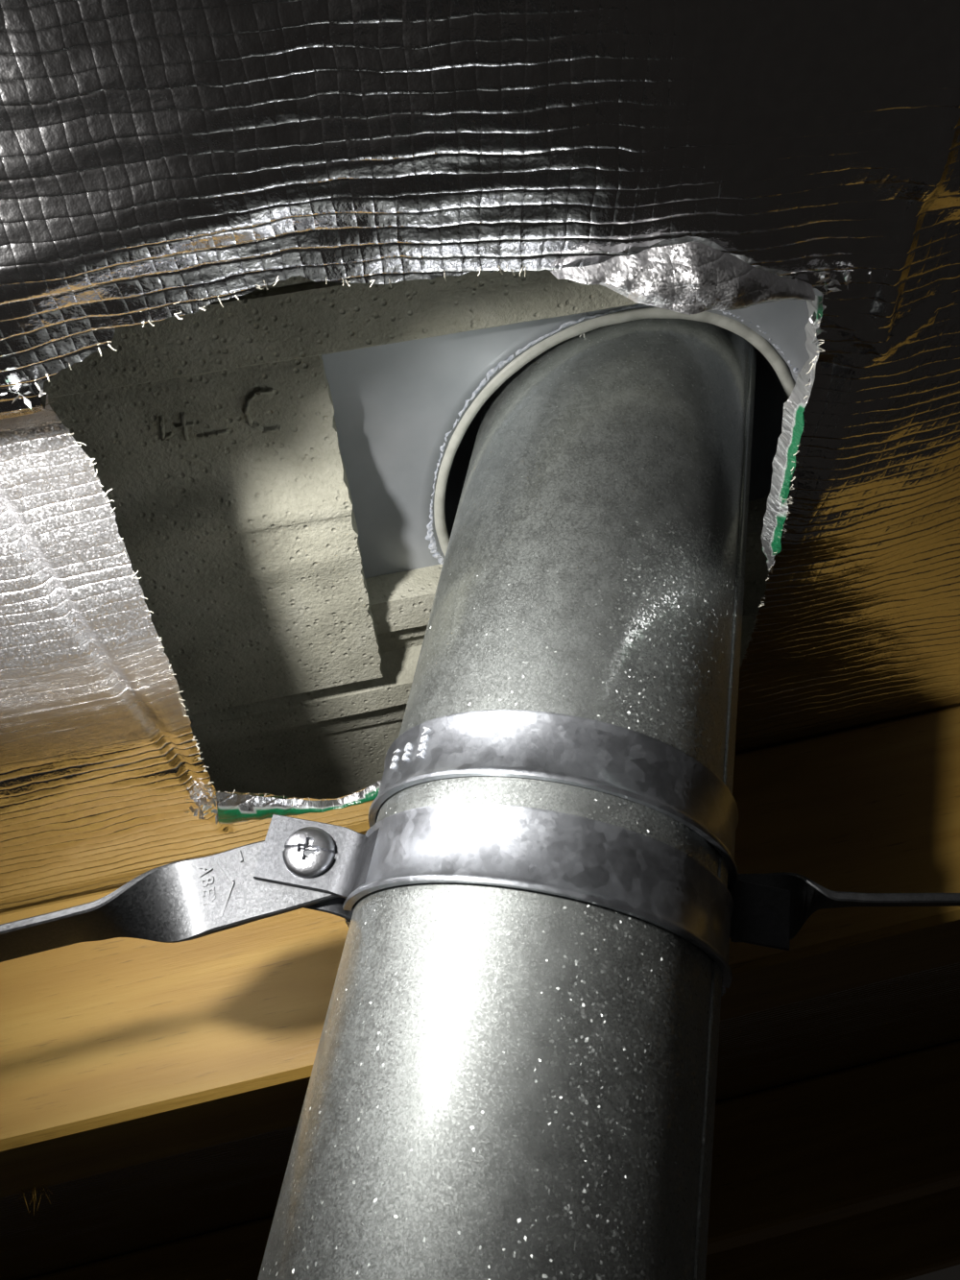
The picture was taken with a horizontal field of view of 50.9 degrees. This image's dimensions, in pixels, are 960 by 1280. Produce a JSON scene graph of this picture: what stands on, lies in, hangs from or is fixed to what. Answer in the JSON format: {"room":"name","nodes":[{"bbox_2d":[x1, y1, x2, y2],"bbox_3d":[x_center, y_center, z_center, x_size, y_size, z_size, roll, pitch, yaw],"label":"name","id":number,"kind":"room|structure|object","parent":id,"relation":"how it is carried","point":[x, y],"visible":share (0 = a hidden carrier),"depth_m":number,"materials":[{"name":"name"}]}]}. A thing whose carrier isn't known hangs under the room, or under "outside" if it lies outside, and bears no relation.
{"room":"attic","nodes":[
{"label":"attic","id":0,"kind":"room"},
{"bbox_2d":[0,706,959,1211],"bbox_3d":[0.084,0.093,0.377,2.237,1.036,0.057,9,-33,6],"label":"batten","id":1,"kind":"object","parent":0,"point":[118,1052],"visible":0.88,"depth_m":0.34,"materials":[{"name":"brown wood"}]},
{"bbox_2d":[730,871,959,941],"bbox_3d":[0.320,0.078,0.289,0.493,0.109,0.016,9,-33,6],"label":"strap","id":2,"kind":"object","parent":1,"relation":"attached to","point":[807,896],"visible":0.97,"depth_m":0.29,"materials":[{"name":"silver metal"}]},
{"bbox_2d":[27,1040,959,1279],"bbox_3d":[0.104,0.395,0.711,2.604,1.195,0.057,9,-33,6],"label":"wooden beam","id":3,"kind":"structure","parent":0,"point":[789,1158],"depth_m":0.70,"materials":[{"name":"brown wood"}]},
{"bbox_2d":[0,0,959,1279],"bbox_3d":[0.056,0.222,0.572,3.190,1.722,2.933,9,-33,6],"label":"foil sarking","id":4,"kind":"object","parent":3,"relation":"on","point":[160,159],"visible":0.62,"depth_m":0.20,"materials":[{"name":"laminate"}]},
{"bbox_2d":[42,268,637,398],"bbox_3d":[-0.093,-0.164,0.225,0.538,0.271,0.239,9,-33,6],"label":"tile","id":5,"kind":"structure","parent":4,"relation":"on","point":[298,317],"depth_m":0.30,"materials":[{"name":"concrete"}]},
{"bbox_2d":[187,497,789,799],"bbox_3d":[0.011,0.068,0.518,0.670,0.334,0.307,9,-33,6],"label":"tile","id":6,"kind":"structure","parent":4,"relation":"on","point":[333,742],"depth_m":0.43,"materials":[{"name":"concrete"}]},
{"bbox_2d":[48,355,383,715],"bbox_3d":[-0.191,-0.014,0.346,0.294,0.162,0.152,9,-33,6],"label":"tile","id":7,"kind":"structure","parent":6,"relation":"on","point":[230,493],"depth_m":0.34,"materials":[{"name":"concrete"}]},
{"bbox_2d":[321,288,823,579],"bbox_3d":[0.064,-0.102,0.423,0.392,0.308,0.340,9,-33,6],"label":"flashing","id":8,"kind":"object","parent":6,"relation":"on","point":[408,414],"visible":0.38,"depth_m":0.36,"materials":[{"name":"grey metal"}]},
{"bbox_2d":[257,318,757,1279],"bbox_3d":[-0.002,0.161,0.231,0.102,1.180,0.102,9,-33,6],"label":"flue pipe","id":9,"kind":"object","parent":8,"relation":"attached to","point":[505,1083],"visible":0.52,"depth_m":0.24,"materials":[{"name":"grey metal"}]},
{"bbox_2d":[253,709,790,996],"bbox_3d":[0.016,0.066,0.289,0.108,0.048,0.115,-17,-43,38],"label":"clamp","id":10,"kind":"object","parent":9,"relation":"attached to","point":[650,880],"visible":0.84,"depth_m":0.26,"materials":[{"name":"silver metal"}]},
{"bbox_2d":[0,840,338,962],"bbox_3d":[-0.279,0.112,0.250,0.457,0.225,0.019,9,-33,6],"label":"strap","id":11,"kind":"object","parent":10,"relation":"attached to","point":[190,899],"visible":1,"depth_m":0.27,"materials":[{"name":"silver metal"}]},
{"bbox_2d":[705,1185,959,1279],"bbox_3d":[0.125,0.696,1.044,2.971,1.354,0.057,9,-33,6],"label":"wooden beam","id":12,"kind":"structure","parent":0,"point":[919,1236],"depth_m":1.05,"materials":[{"name":"brown wood"}]}
]}

